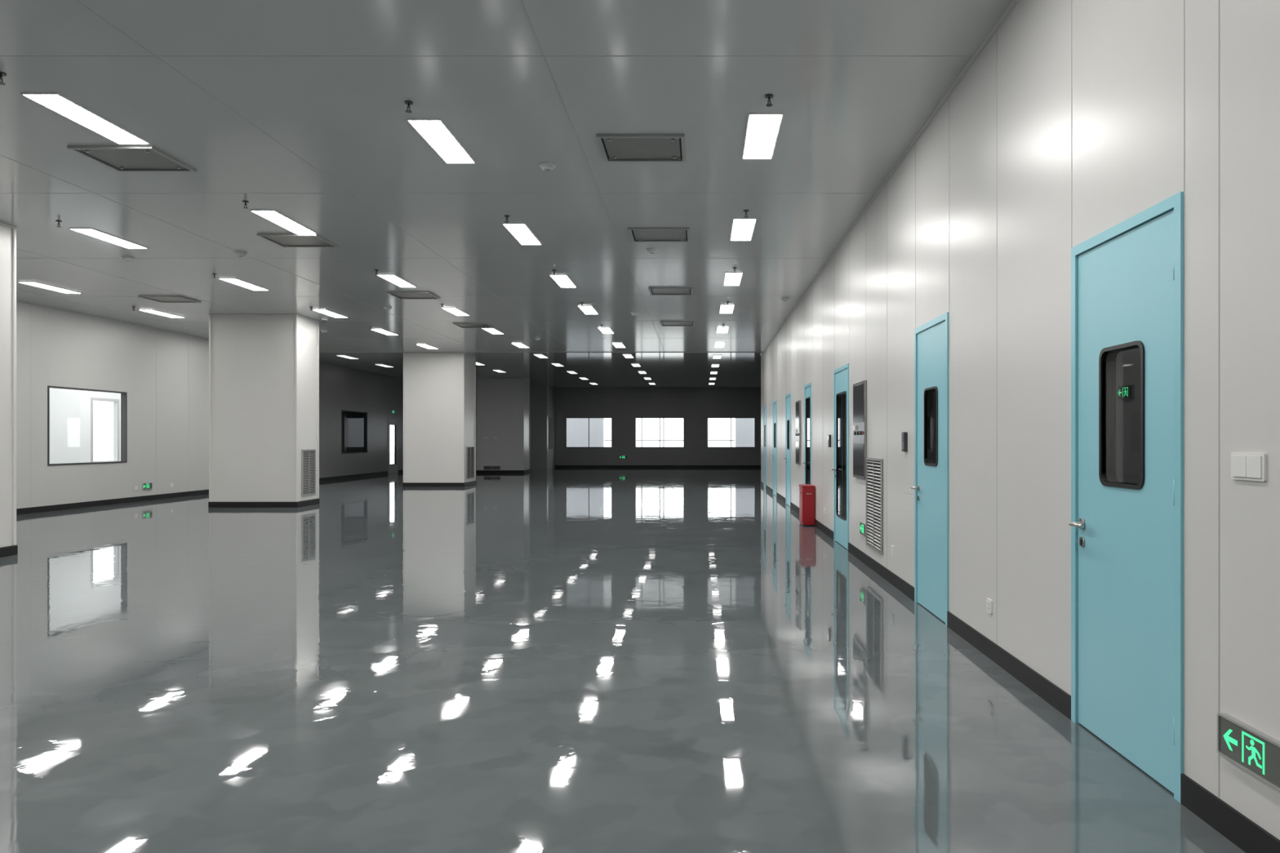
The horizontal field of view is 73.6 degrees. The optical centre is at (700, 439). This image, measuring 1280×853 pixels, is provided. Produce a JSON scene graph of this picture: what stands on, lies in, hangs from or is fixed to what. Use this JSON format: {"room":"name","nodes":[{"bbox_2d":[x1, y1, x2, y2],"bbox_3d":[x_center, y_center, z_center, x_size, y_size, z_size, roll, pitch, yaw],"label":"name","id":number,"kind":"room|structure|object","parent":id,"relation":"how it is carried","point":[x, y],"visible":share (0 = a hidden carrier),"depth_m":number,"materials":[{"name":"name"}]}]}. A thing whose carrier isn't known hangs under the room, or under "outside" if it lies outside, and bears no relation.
{"room":"clean room","nodes":[
{"label":"clean room","id":0,"kind":"room"},
{"bbox_2d":[0,222,17,557],"bbox_3d":[-8.905,-0.575,9.500,1.770,3.850,1.060,0,0,0],"label":"column","id":1,"kind":"structure","parent":0,"point":[8,547],"depth_m":9.91,"materials":[{"name":"paint"}]},
{"bbox_2d":[49,387,120,463],"bbox_3d":[-15.550,-0.575,17.500,0.100,3.850,19.000,0,0,0],"label":"wall","id":2,"kind":"structure","parent":0,"point":[69,409],"depth_m":21.03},
{"bbox_2d":[90,397,119,462],"bbox_3d":[-15.544,-0.220,22.225,0.112,1.700,1.050,0,0,0],"label":"window","id":3,"kind":"structure","parent":2,"relation":"in","point":[116,402],"depth_m":22.68,"materials":[{"name":"white metal"}]},
{"bbox_2d":[16,301,403,508],"bbox_3d":[-12.289,-0.575,17.500,0.102,3.850,47.000,0,0,0],"label":"wall","id":4,"kind":"structure","parent":0,"point":[164,375],"depth_m":18.67,"materials":[{"name":"paint"}]},
{"bbox_2d":[47,386,127,466],"bbox_3d":[-12.284,-0.260,17.100,0.112,1.500,2.200,0,0,0],"label":"window","id":5,"kind":"structure","parent":4,"relation":"in","point":[123,394],"depth_m":18.05,"materials":[{"name":"metal"}]},
{"bbox_2d":[16,299,208,340],"bbox_3d":[-12.230,-2.485,9.175,0.020,0.030,30.350,0,0,0],"label":"trim","id":6,"kind":"structure","parent":4,"relation":"attached to","point":[17,300],"depth_m":17.50,"materials":[{"name":"metal"}]},
{"bbox_2d":[142,482,152,489],"bbox_3d":[-12.229,1.030,18.870,0.022,0.142,0.312,0,0,0],"label":"exit sign","id":7,"kind":"object","parent":4,"relation":"attached to","point":[149,485],"visible":1,"depth_m":18.86,"materials":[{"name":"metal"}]},
{"bbox_2d":[16,469,403,515],"bbox_3d":[-12.234,1.295,17.500,0.012,0.110,47.000,0,0,0],"label":"baseboard","id":8,"kind":"structure","parent":4,"relation":"attached to","point":[113,501],"depth_m":18.17,"materials":[{"name":"plastic"}]},
{"bbox_2d":[341,409,367,453],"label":"window","id":9,"kind":"structure","parent":4,"relation":"in","point":[365,413],"depth_m":31.31,"materials":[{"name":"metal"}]},
{"bbox_2d":[387,417,398,474],"bbox_3d":[-12.257,0.250,33.950,0.166,2.200,1.100,0,0,0],"label":"door","id":10,"kind":"structure","parent":4,"relation":"in","point":[392,468],"depth_m":34.26,"materials":[{"name":"grey metal"}]},
{"bbox_2d":[208,314,319,507],"bbox_3d":[-8.905,-0.575,17.475,1.770,3.850,1.010,0,0,0],"label":"column","id":11,"kind":"structure","parent":0,"point":[264,369],"depth_m":17.00,"materials":[{"name":"paint"}]},
{"bbox_2d":[301,448,315,496],"bbox_3d":[-8.039,0.675,17.520,0.022,0.950,0.600,0,0,0],"label":"ventilation grille","id":12,"kind":"object","parent":11,"relation":"attached to","point":[308,455],"visible":1,"depth_m":17.50,"materials":[{"name":"metal"}]},
{"bbox_2d":[342,411,344,453],"bbox_3d":[-13.650,-0.575,29.900,0.100,3.850,5.400,0,0,0],"label":"wall","id":13,"kind":"structure","parent":0,"point":[343,412],"depth_m":32.50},
{"bbox_2d":[402,352,475,486],"bbox_3d":[-7.655,-0.575,25.125,1.770,3.850,1.310,0,0,0],"label":"column","id":14,"kind":"structure","parent":0,"point":[439,388],"depth_m":24.50,"materials":[{"name":"paint"}]},
{"bbox_2d":[466,446,474,479],"bbox_3d":[-6.789,0.675,25.200,0.022,0.950,0.800,0,0,0],"label":"ventilation grille","id":15,"kind":"object","parent":14,"relation":"attached to","point":[469,450],"visible":1,"depth_m":25.15,"materials":[{"name":"metal"}]},
{"bbox_2d":[475,377,529,473],"bbox_3d":[-8.070,-0.575,35.000,1.920,3.850,1.260,0,0,0],"label":"column","id":16,"kind":"structure","parent":0,"point":[503,403],"depth_m":34.40,"materials":[{"name":"paint"}]},
{"bbox_2d":[483,465,500,470],"bbox_3d":[-8.400,1.140,34.389,0.700,0.180,0.022,0,0,0],"label":"ventilation grille","id":17,"kind":"object","parent":16,"relation":"attached to","point":[485,467],"visible":1,"depth_m":34.39,"materials":[{"name":"metal"}]},
{"bbox_2d":[0,0,1012,387],"bbox_3d":[-3.900,-2.574,17.600,26.200,0.152,47.200,0,0,0],"label":"ceiling","id":18,"kind":"structure","parent":0,"point":[296,109],"depth_m":7.69,"materials":[{"name":"metal"}]},
{"bbox_2d":[0,71,6,84],"bbox_3d":[-4.770,-2.464,5.820,0.060,0.072,0.060,0,0,0],"label":"sprinkler head","id":19,"kind":"object","parent":18,"relation":"attached to","point":[2,73],"visible":1,"depth_m":5.82},
{"bbox_2d":[17,281,81,293],"bbox_3d":[-10.667,-2.494,14.020,0.265,0.013,1.040,0,0,0],"label":"ceiling light panel","id":20,"kind":"object","parent":18,"relation":"attached to","point":[33,283],"depth_m":13.98,"materials":[{"name":"plastic"}]},
{"bbox_2d":[55,220,62,227],"bbox_3d":[-7.330,-2.464,9.750,0.060,0.072,0.060,0,0,0],"label":"sprinkler head","id":21,"kind":"object","parent":18,"relation":"attached to","point":[58,221],"visible":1,"depth_m":9.74},
{"bbox_2d":[20,93,150,143],"bbox_3d":[-4.767,-2.494,6.670,0.265,0.013,1.040,0,0,0],"label":"ceiling light panel","id":22,"kind":"object","parent":18,"relation":"attached to","point":[55,102],"depth_m":6.58,"materials":[{"name":"plastic"}]},
{"bbox_2d":[68,227,148,248],"bbox_3d":[-7.327,-2.494,10.600,0.265,0.013,1.040,0,0,0],"label":"ceiling light panel","id":23,"kind":"object","parent":18,"relation":"attached to","point":[91,232],"depth_m":10.53,"materials":[{"name":"plastic"}]},
{"bbox_2d":[121,256,134,262],"bbox_3d":[-7.850,-2.471,11.700,0.150,0.058,0.150,0,0,0],"label":"smoke detector","id":24,"kind":"object","parent":18,"relation":"attached to","point":[128,259],"visible":1,"depth_m":11.66,"materials":[{"name":"white plastic"}]},
{"bbox_2d":[66,145,196,172],"bbox_3d":[-5.020,-2.487,7.570,0.720,0.025,0.640,0,0,0],"label":"air diffuser","id":25,"kind":"object","parent":18,"relation":"in","point":[121,158],"depth_m":7.54,"materials":[{"name":"metal"}]},
{"bbox_2d":[138,309,184,317],"bbox_3d":[-10.667,-2.494,16.920,0.265,0.013,1.040,0,0,0],"label":"ceiling light panel","id":26,"kind":"object","parent":18,"relation":"attached to","point":[152,311],"depth_m":16.87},
{"bbox_2d":[137,295,201,302],"bbox_3d":[-9.390,-2.487,15.120,0.720,0.025,0.640,0,0,0],"label":"air diffuser","id":27,"kind":"object","parent":18,"relation":"in","point":[162,299],"depth_m":15.12,"materials":[{"name":"metal"}]},
{"bbox_2d":[234,251,247,257],"bbox_3d":[-6.140,-2.471,11.400,0.150,0.058,0.150,0,0,0],"label":"smoke detector","id":28,"kind":"object","parent":18,"relation":"attached to","point":[240,254],"visible":1,"depth_m":11.36,"materials":[{"name":"white plastic"}]},
{"bbox_2d":[218,278,269,290],"bbox_3d":[-7.327,-2.494,13.720,0.265,0.013,1.040,0,0,0],"label":"ceiling light panel","id":29,"kind":"object","parent":18,"relation":"attached to","point":[235,281],"depth_m":13.69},
{"bbox_2d":[242,200,248,208],"bbox_3d":[-4.770,-2.464,8.950,0.060,0.072,0.060,0,0,0],"label":"sprinkler head","id":30,"kind":"object","parent":18,"relation":"attached to","point":[245,202],"visible":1,"depth_m":8.94},
{"bbox_2d":[249,209,317,233],"bbox_3d":[-4.767,-2.494,9.800,0.265,0.013,1.040,0,0,0],"label":"ceiling light panel","id":31,"kind":"object","parent":18,"relation":"attached to","point":[273,215],"depth_m":9.74,"materials":[{"name":"plastic"}]},
{"bbox_2d":[257,233,338,247],"bbox_3d":[-5.020,-2.487,10.670,0.720,0.025,0.640,0,0,0],"label":"air diffuser","id":32,"kind":"object","parent":18,"relation":"in","point":[283,240],"depth_m":10.66,"materials":[{"name":"metal"}]},
{"bbox_2d":[321,318,328,322],"bbox_3d":[-7.750,-2.455,17.600,0.120,0.090,0.120,0,0,0],"label":"security camera","id":33,"kind":"object","parent":18,"relation":"attached to","point":[324,320],"visible":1,"depth_m":17.56,"materials":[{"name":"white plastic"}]},
{"bbox_2d":[312,309,347,317],"bbox_3d":[-7.327,-2.494,16.920,0.265,0.013,1.040,0,0,0],"label":"ceiling light panel","id":34,"kind":"object","parent":18,"relation":"attached to","point":[323,311],"depth_m":16.84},
{"bbox_2d":[336,355,359,359],"bbox_3d":[-10.667,-2.494,25.820,0.265,0.013,1.040,0,0,0],"label":"ceiling light panel","id":35,"kind":"object","parent":18,"relation":"attached to","point":[344,356],"depth_m":25.75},
{"bbox_2d":[374,364,394,367],"bbox_3d":[-10.667,-2.494,28.820,0.265,0.013,1.040,0,0,0],"label":"ceiling light panel","id":36,"kind":"object","parent":18,"relation":"attached to","point":[386,366],"depth_m":28.71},
{"bbox_2d":[371,328,398,335],"bbox_3d":[-7.327,-2.494,19.820,0.265,0.013,1.040,0,0,0],"label":"ceiling light panel","id":37,"kind":"object","parent":18,"relation":"attached to","point":[381,331],"depth_m":19.76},
{"bbox_2d":[383,306,391,310],"bbox_3d":[-5.900,-2.471,16.100,0.150,0.058,0.150,0,0,0],"label":"smoke detector","id":38,"kind":"object","parent":18,"relation":"attached to","point":[386,308],"visible":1,"depth_m":16.06,"materials":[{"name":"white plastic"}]},
{"bbox_2d":[377,274,416,287],"bbox_3d":[-4.767,-2.494,13.420,0.265,0.013,1.040,0,0,0],"label":"ceiling light panel","id":39,"kind":"object","parent":18,"relation":"attached to","point":[393,278],"depth_m":13.33,"materials":[{"name":"plastic"}]},
{"bbox_2d":[404,100,413,112],"bbox_3d":[-2.160,-2.464,6.320,0.060,0.072,0.060,0,0,0],"label":"sprinkler head","id":40,"kind":"object","parent":18,"relation":"attached to","point":[409,103],"visible":1,"depth_m":6.31},
{"bbox_2d":[386,291,440,298],"bbox_3d":[-4.940,-2.487,14.720,0.720,0.025,0.640,0,0,0],"label":"air diffuser","id":41,"kind":"object","parent":18,"relation":"in","point":[400,295],"depth_m":14.69,"materials":[{"name":"metal"}]},
{"bbox_2d":[416,344,437,349],"bbox_3d":[-7.327,-2.494,22.920,0.265,0.013,1.040,0,0,0],"label":"ceiling light panel","id":42,"kind":"object","parent":18,"relation":"attached to","point":[426,346],"depth_m":22.83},
{"bbox_2d":[406,119,475,163],"bbox_3d":[-2.158,-2.494,7.170,0.265,0.013,1.040,0,0,0],"label":"ceiling light panel","id":43,"kind":"object","parent":18,"relation":"attached to","point":[435,132],"depth_m":7.10,"materials":[{"name":"plastic"}]},
{"bbox_2d":[440,306,469,315],"bbox_3d":[-4.767,-2.494,16.620,0.265,0.013,1.040,0,0,0],"label":"ceiling light panel","id":44,"kind":"object","parent":18,"relation":"attached to","point":[454,310],"depth_m":16.56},
{"bbox_2d":[453,323,493,328],"bbox_3d":[-4.940,-2.487,18.620,0.720,0.025,0.640,0,0,0],"label":"air diffuser","id":45,"kind":"object","parent":18,"relation":"in","point":[461,325],"depth_m":18.58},
{"bbox_2d":[481,328,503,333],"bbox_3d":[-4.767,-2.494,19.620,0.265,0.013,1.040,0,0,0],"label":"ceiling light panel","id":46,"kind":"object","parent":18,"relation":"attached to","point":[492,331],"depth_m":19.55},
{"bbox_2d":[492,369,505,372],"bbox_3d":[-7.327,-2.494,31.120,0.265,0.013,1.040,0,0,0],"label":"ceiling light panel","id":47,"kind":"object","parent":18,"relation":"attached to","point":[498,371],"depth_m":30.96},
{"bbox_2d":[504,214,509,222],"bbox_3d":[-2.160,-2.464,9.530,0.060,0.072,0.060,0,0,0],"label":"sprinkler head","id":48,"kind":"object","parent":18,"relation":"attached to","point":[505,215],"visible":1,"depth_m":9.52},
{"bbox_2d":[511,342,529,347],"bbox_3d":[-4.767,-2.494,22.620,0.265,0.013,1.040,0,0,0],"label":"ceiling light panel","id":49,"kind":"object","parent":18,"relation":"attached to","point":[519,344],"depth_m":22.55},
{"bbox_2d":[502,222,542,244],"bbox_3d":[-2.158,-2.494,10.380,0.265,0.013,1.040,0,0,0],"label":"ceiling light panel","id":50,"kind":"object","parent":18,"relation":"attached to","point":[521,232],"depth_m":10.32,"materials":[{"name":"plastic"}]},
{"bbox_2d":[533,354,548,358],"bbox_3d":[-4.767,-2.494,25.520,0.265,0.013,1.040,0,0,0],"label":"ceiling light panel","id":51,"kind":"object","parent":18,"relation":"attached to","point":[540,356],"depth_m":25.50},
{"bbox_2d":[538,161,555,171],"bbox_3d":[-1.390,-2.471,7.750,0.150,0.058,0.150,0,0,0],"label":"smoke detector","id":52,"kind":"object","parent":18,"relation":"attached to","point":[545,166],"visible":1,"depth_m":7.71,"materials":[{"name":"white plastic"}]},
{"bbox_2d":[551,363,564,366],"bbox_3d":[-4.767,-2.494,28.520,0.265,0.013,1.040,0,0,0],"label":"ceiling light panel","id":53,"kind":"object","parent":18,"relation":"attached to","point":[555,364],"depth_m":28.30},
{"bbox_2d":[549,274,576,287],"bbox_3d":[-2.158,-2.494,13.450,0.265,0.013,1.040,0,0,0],"label":"ceiling light panel","id":54,"kind":"object","parent":18,"relation":"attached to","point":[562,280],"depth_m":13.35,"materials":[{"name":"plastic"}]},
{"bbox_2d":[577,305,598,314],"bbox_3d":[-2.158,-2.494,16.420,0.265,0.013,1.040,0,0,0],"label":"ceiling light panel","id":55,"kind":"object","parent":18,"relation":"attached to","point":[587,309],"depth_m":16.35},
{"bbox_2d":[597,327,613,333],"bbox_3d":[-2.158,-2.494,19.520,0.265,0.013,1.040,0,0,0],"label":"ceiling light panel","id":56,"kind":"object","parent":18,"relation":"attached to","point":[605,330],"depth_m":19.55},
{"bbox_2d":[612,342,625,347],"bbox_3d":[-2.158,-2.494,22.620,0.265,0.013,1.040,0,0,0],"label":"ceiling light panel","id":57,"kind":"object","parent":18,"relation":"attached to","point":[616,344],"depth_m":22.52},
{"bbox_2d":[622,354,634,358],"bbox_3d":[-2.158,-2.494,25.520,0.265,0.013,1.040,0,0,0],"label":"ceiling light panel","id":58,"kind":"object","parent":18,"relation":"attached to","point":[627,356],"depth_m":25.50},
{"bbox_2d":[630,311,638,315],"bbox_3d":[-1.300,-2.471,16.800,0.150,0.058,0.150,0,0,0],"label":"smoke detector","id":59,"kind":"object","parent":18,"relation":"attached to","point":[634,313],"visible":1,"depth_m":16.75,"materials":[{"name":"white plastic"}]},
{"bbox_2d":[596,133,685,162],"bbox_3d":[-0.490,-2.487,7.290,0.720,0.025,0.640,0,0,0],"label":"air diffuser","id":60,"kind":"object","parent":18,"relation":"in","point":[615,148],"depth_m":7.27,"materials":[{"name":"metal"}]},
{"bbox_2d":[646,248,657,253],"bbox_3d":[-0.630,-2.471,11.200,0.150,0.058,0.150,0,0,0],"label":"smoke detector","id":61,"kind":"object","parent":18,"relation":"attached to","point":[651,251],"visible":1,"depth_m":11.15,"materials":[{"name":"white plastic"}]},
{"bbox_2d":[628,226,689,241],"bbox_3d":[-0.490,-2.487,10.370,0.720,0.025,0.640,0,0,0],"label":"air diffuser","id":62,"kind":"object","parent":18,"relation":"in","point":[637,233],"depth_m":10.32,"materials":[{"name":"metal"}]},
{"bbox_2d":[648,287,693,295],"bbox_3d":[-0.490,-2.487,14.320,0.720,0.025,0.640,0,0,0],"label":"air diffuser","id":63,"kind":"object","parent":18,"relation":"in","point":[653,291],"depth_m":14.29,"materials":[{"name":"metal"}]},
{"bbox_2d":[660,320,694,326],"bbox_3d":[-0.490,-2.487,18.320,0.720,0.025,0.640,0,0,0],"label":"air diffuser","id":64,"kind":"object","parent":18,"relation":"in","point":[664,323],"depth_m":18.31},
{"bbox_2d":[714,342,724,347],"bbox_3d":[0.502,-2.494,22.520,0.265,0.013,1.040,0,0,0],"label":"ceiling light panel","id":65,"kind":"object","parent":18,"relation":"in","point":[716,344],"depth_m":22.44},
{"bbox_2d":[715,326,728,333],"bbox_3d":[0.502,-2.494,19.420,0.265,0.013,1.040,0,0,0],"label":"ceiling light panel","id":66,"kind":"object","parent":18,"relation":"in","point":[719,329],"depth_m":19.41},
{"bbox_2d":[719,304,734,313],"bbox_3d":[0.502,-2.494,16.320,0.265,0.013,1.040,0,0,0],"label":"ceiling light panel","id":67,"kind":"object","parent":18,"relation":"in","point":[724,308],"depth_m":16.25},
{"bbox_2d":[723,271,742,285],"bbox_3d":[0.502,-2.494,13.260,0.265,0.013,1.040,0,0,0],"label":"ceiling light panel","id":68,"kind":"object","parent":18,"relation":"in","point":[731,278],"depth_m":13.20,"materials":[{"name":"plastic"}]},
{"bbox_2d":[729,217,756,240],"bbox_3d":[0.502,-2.494,10.160,0.265,0.013,1.040,0,0,0],"label":"ceiling light panel","id":69,"kind":"object","parent":18,"relation":"in","point":[742,228],"depth_m":10.08,"materials":[{"name":"plastic"}]},
{"bbox_2d":[743,209,749,217],"bbox_3d":[0.500,-2.464,9.310,0.060,0.072,0.060,0,0,0],"label":"sprinkler head","id":70,"kind":"object","parent":18,"relation":"attached to","point":[744,211],"visible":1,"depth_m":9.30},
{"bbox_2d":[742,112,783,159],"bbox_3d":[0.502,-2.494,7.050,0.265,0.013,1.040,0,0,0],"label":"ceiling light panel","id":71,"kind":"object","parent":18,"relation":"in","point":[762,129],"depth_m":6.97,"materials":[{"name":"plastic"}]},
{"bbox_2d":[764,93,773,106],"bbox_3d":[0.500,-2.464,6.200,0.060,0.072,0.060,0,0,0],"label":"sprinkler head","id":72,"kind":"object","parent":18,"relation":"attached to","point":[768,96],"visible":1,"depth_m":6.19},
{"bbox_2d":[781,297,789,302],"bbox_3d":[1.500,-2.471,15.100,0.150,0.058,0.150,0,0,0],"label":"smoke detector","id":73,"kind":"object","parent":18,"relation":"attached to","point":[784,300],"visible":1,"depth_m":15.06,"materials":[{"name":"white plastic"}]},
{"bbox_2d":[529,384,555,469],"bbox_3d":[-7.675,-0.575,39.950,1.350,3.850,2.100,0,0,0],"label":"column","id":74,"kind":"structure","parent":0,"point":[542,397],"depth_m":38.90,"materials":[{"name":"paint"}]},
{"bbox_2d":[475,387,760,467],"bbox_3d":[-1.570,-0.575,41.100,21.540,3.850,0.200,0,0,0],"label":"wall","id":75,"kind":"structure","parent":0,"point":[623,405],"depth_m":41.00,"materials":[{"name":"paint"}]},
{"bbox_2d":[565,417,612,447],"bbox_3d":[-5.355,-0.335,41.094,2.230,1.450,0.212,0,0,0],"label":"window","id":76,"kind":"structure","parent":75,"relation":"in","point":[566,417],"depth_m":40.99,"materials":[{"name":"plastic"}]},
{"bbox_2d":[618,455,627,458],"bbox_3d":[-3.690,0.850,40.989,0.432,0.172,0.022,0,0,0],"label":"exit sign","id":77,"kind":"object","parent":75,"relation":"attached to","point":[620,456],"visible":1,"depth_m":40.98,"materials":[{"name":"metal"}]},
{"bbox_2d":[554,465,760,467],"bbox_3d":[1.050,1.295,40.994,16.100,0.110,0.012,0,0,0],"label":"baseboard","id":78,"kind":"structure","parent":75,"relation":"attached to","point":[555,466],"depth_m":40.99,"materials":[{"name":"plastic"}]},
{"bbox_2d":[635,417,684,447],"bbox_3d":[-1.960,-0.335,41.094,2.360,1.450,0.212,0,0,0],"label":"window","id":79,"kind":"structure","parent":75,"relation":"in","point":[635,417],"depth_m":40.99,"materials":[{"name":"plastic"}]},
{"bbox_2d":[706,417,755,447],"bbox_3d":[1.470,-0.335,41.094,2.320,1.450,0.212,0,0,0],"label":"window","id":80,"kind":"structure","parent":75,"relation":"in","point":[707,417],"depth_m":40.99,"materials":[{"name":"plastic"}]},
{"bbox_2d":[0,467,1245,852],"bbox_3d":[-3.900,1.450,17.600,26.200,0.200,47.200,0,0,0],"label":"floor","id":81,"kind":"structure","parent":0,"point":[553,660],"depth_m":4.54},
{"bbox_2d":[799,484,814,526],"bbox_3d":[1.679,1.035,13.508,0.203,0.630,0.480,0,0,0],"label":"box","id":82,"kind":"object","parent":81,"relation":"on","point":[806,491],"visible":1,"depth_m":13.28,"materials":[{"name":"metal"}]},
{"bbox_2d":[631,363,640,366],"bbox_3d":[-2.158,-2.494,28.620,0.265,0.013,1.040,0,0,0],"label":"ceiling light panel","id":83,"kind":"object","parent":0,"point":[633,364],"depth_m":28.44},
{"bbox_2d":[711,364,719,367],"bbox_3d":[0.502,-2.494,28.820,0.265,0.013,1.040,0,0,0],"label":"ceiling light panel","id":84,"kind":"object","parent":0,"point":[713,365],"depth_m":28.90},
{"bbox_2d":[712,355,721,358],"bbox_3d":[0.502,-2.494,25.720,0.265,0.013,1.040,0,0,0],"label":"ceiling light panel","id":85,"kind":"object","parent":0,"point":[713,356],"depth_m":25.63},
{"bbox_2d":[842,394,845,484],"bbox_3d":[5.546,-0.575,25.250,7.307,3.850,0.100,0,0,0],"label":"window","id":86,"kind":"structure","parent":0,"point":[844,395],"depth_m":25.20,"materials":[{"name":"glass"}]},
{"bbox_2d":[760,0,1279,839],"bbox_3d":[1.842,-0.575,9.650,0.102,3.850,31.300,0,0,0],"label":"wall","id":87,"kind":"structure","parent":0,"point":[1077,118],"depth_m":4.31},
{"bbox_2d":[319,351,762,352],"bbox_3d":[-5.223,-2.494,24.410,14.033,0.012,0.080,0,0,0],"label":"trim","id":88,"kind":"structure","parent":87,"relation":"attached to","point":[319,352],"depth_m":24.37,"materials":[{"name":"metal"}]},
{"bbox_2d":[761,405,766,488],"bbox_3d":[1.810,0.215,23.650,0.166,2.270,0.900,0,0,0],"label":"door","id":89,"kind":"structure","parent":87,"relation":"in","point":[764,453],"depth_m":23.72,"materials":[{"name":"blue metal"}]},
{"bbox_2d":[770,400,777,496],"bbox_3d":[1.810,0.215,20.500,0.166,2.270,1.000,0,0,0],"label":"door","id":90,"kind":"structure","parent":87,"relation":"in","point":[775,403],"depth_m":20.49,"materials":[{"name":"blue metal"}]},
{"bbox_2d":[783,393,791,506],"bbox_3d":[1.810,0.215,17.375,0.166,2.270,0.950,0,0,0],"label":"door","id":91,"kind":"structure","parent":87,"relation":"in","point":[788,397],"depth_m":17.44,"materials":[{"name":"blue metal"}]},
{"bbox_2d":[795,400,800,464],"bbox_3d":[1.768,-0.125,15.500,0.050,1.150,0.600,0,0,0],"label":"control panel","id":92,"kind":"object","parent":87,"relation":"attached to","point":[797,430],"visible":1,"depth_m":15.33,"materials":[{"name":"metal"}]},
{"bbox_2d":[802,382,811,484],"bbox_3d":[1.810,0.215,14.190,0.166,2.270,0.820,0,0,0],"label":"door","id":93,"kind":"structure","parent":87,"relation":"in","point":[807,462],"depth_m":14.18,"materials":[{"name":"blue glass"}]},
{"bbox_2d":[827,435,831,447],"bbox_3d":[1.777,0.020,11.750,0.032,0.170,0.090,0,0,0],"label":"reader","id":94,"kind":"object","parent":87,"relation":"attached to","point":[828,436],"visible":1,"depth_m":11.70,"materials":[{"name":"plastic"}]},
{"bbox_2d":[831,363,848,551],"bbox_3d":[1.810,0.215,10.850,0.166,2.270,1.100,0,0,0],"label":"door","id":95,"kind":"structure","parent":87,"relation":"in","point":[841,375],"depth_m":11.20,"materials":[{"name":"blue metal"}]},
{"bbox_2d":[853,380,866,479],"bbox_3d":[1.768,-0.105,9.520,0.050,1.070,0.680,0,0,0],"label":"control panel","id":96,"kind":"object","parent":87,"relation":"attached to","point":[860,388],"visible":1,"depth_m":9.41,"materials":[{"name":"metal"}]},
{"bbox_2d":[859,521,866,537],"bbox_3d":[1.782,0.980,9.330,0.022,0.137,0.312,0,0,0],"label":"exit sign","id":97,"kind":"object","parent":87,"relation":"attached to","point":[862,525],"visible":0.98,"depth_m":9.33,"materials":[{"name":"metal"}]},
{"bbox_2d":[866,457,883,555],"bbox_3d":[1.782,0.660,8.750,0.022,0.940,0.760,0,0,0],"label":"air vent","id":98,"kind":"object","parent":87,"relation":"in","point":[874,466],"visible":1,"depth_m":8.72,"materials":[{"name":"metal"}]},
{"bbox_2d":[760,0,1019,355],"bbox_3d":[1.783,-2.485,9.650,0.020,0.030,31.300,0,0,0],"label":"trim","id":99,"kind":"structure","parent":87,"relation":"attached to","point":[1013,2],"depth_m":6.68,"materials":[{"name":"metal"}]},
{"bbox_2d":[891,545,893,555],"bbox_3d":[1.787,1.030,7.940,0.012,0.086,0.086,0,0,0],"label":"wall socket","id":100,"kind":"object","parent":87,"relation":"attached to","point":[892,546],"visible":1,"depth_m":7.91,"materials":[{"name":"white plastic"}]},
{"bbox_2d":[902,431,907,451],"bbox_3d":[1.777,0.020,7.430,0.032,0.170,0.090,0,0,0],"label":"reader","id":101,"kind":"object","parent":87,"relation":"attached to","point":[904,434],"visible":1,"depth_m":7.38,"materials":[{"name":"plastic"}]},
{"bbox_2d":[911,311,948,626],"bbox_3d":[1.810,0.215,6.630,0.166,2.270,0.940,0,0,0],"label":"door","id":102,"kind":"structure","parent":87,"relation":"in","point":[931,487],"depth_m":6.63,"materials":[{"name":"blue metal"}]},
{"bbox_2d":[986,598,992,613],"bbox_3d":[1.787,1.030,5.280,0.012,0.086,0.086,0,0,0],"label":"wall socket","id":103,"kind":"object","parent":87,"relation":"attached to","point":[988,602],"visible":1,"depth_m":5.26,"materials":[{"name":"white plastic"}]},
{"bbox_2d":[760,481,1279,852],"bbox_3d":[1.787,1.295,9.650,0.012,0.110,31.300,0,0,0],"label":"baseboard","id":104,"kind":"structure","parent":87,"relation":"attached to","point":[1243,833],"depth_m":4.25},
{"bbox_2d":[1068,191,1183,803],"bbox_3d":[1.810,0.215,3.632,0.166,2.270,0.935,0,0,0],"label":"door","id":105,"kind":"structure","parent":87,"relation":"in","point":[1127,278],"depth_m":3.53,"materials":[{"name":"blue metal"}]},
{"bbox_2d":[1217,712,1279,791],"bbox_3d":[1.782,1.005,2.740,0.022,0.142,0.372,0,0,0],"label":"exit sign","id":106,"kind":"object","parent":87,"relation":"attached to","point":[1252,750],"visible":1,"depth_m":2.75,"materials":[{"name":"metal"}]},
{"bbox_2d":[1231,452,1266,481],"bbox_3d":[1.787,0.088,2.785,0.012,0.090,0.170,0,0,0],"label":"light switch","id":107,"kind":"object","parent":87,"relation":"attached to","point":[1244,466],"visible":1,"depth_m":2.77,"materials":[{"name":"white plastic"}]},
{"bbox_2d":[933,347,1140,484],"bbox_3d":[4.550,-0.575,9.600,0.100,3.850,31.200,0,0,0],"label":"wall","id":108,"kind":"structure","parent":0,"point":[1127,362],"depth_m":8.99,"materials":[{"name":"glass"}]},
{"bbox_2d":[1117,384,1134,399],"bbox_3d":[4.489,-0.500,9.000,0.022,0.142,0.312,0,0,0],"label":"exit sign","id":109,"kind":"object","parent":108,"relation":"attached to","point":[1125,392],"visible":1,"depth_m":8.98,"materials":[{"name":"plastic"}]},
{"label":"outside","id":110,"kind":"structure","parent":0,"visible":0},
{"bbox_2d":[93,453,394,464],"bbox_3d":[-10.000,1.525,40.000,100.000,0.250,100.000,0,0,0],"label":"ground","id":111,"kind":"structure","parent":110,"point":[391,455],"depth_m":58.53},
{"bbox_2d":[567,417,754,447],"bbox_3d":[-1.650,-3.125,46.375,12.500,9.050,0.750,0,0,0],"label":"neighbouring building","id":112,"kind":"structure","parent":111,"relation":"on","point":[577,428],"depth_m":46.00,"materials":[{"name":"white"}]}
]}

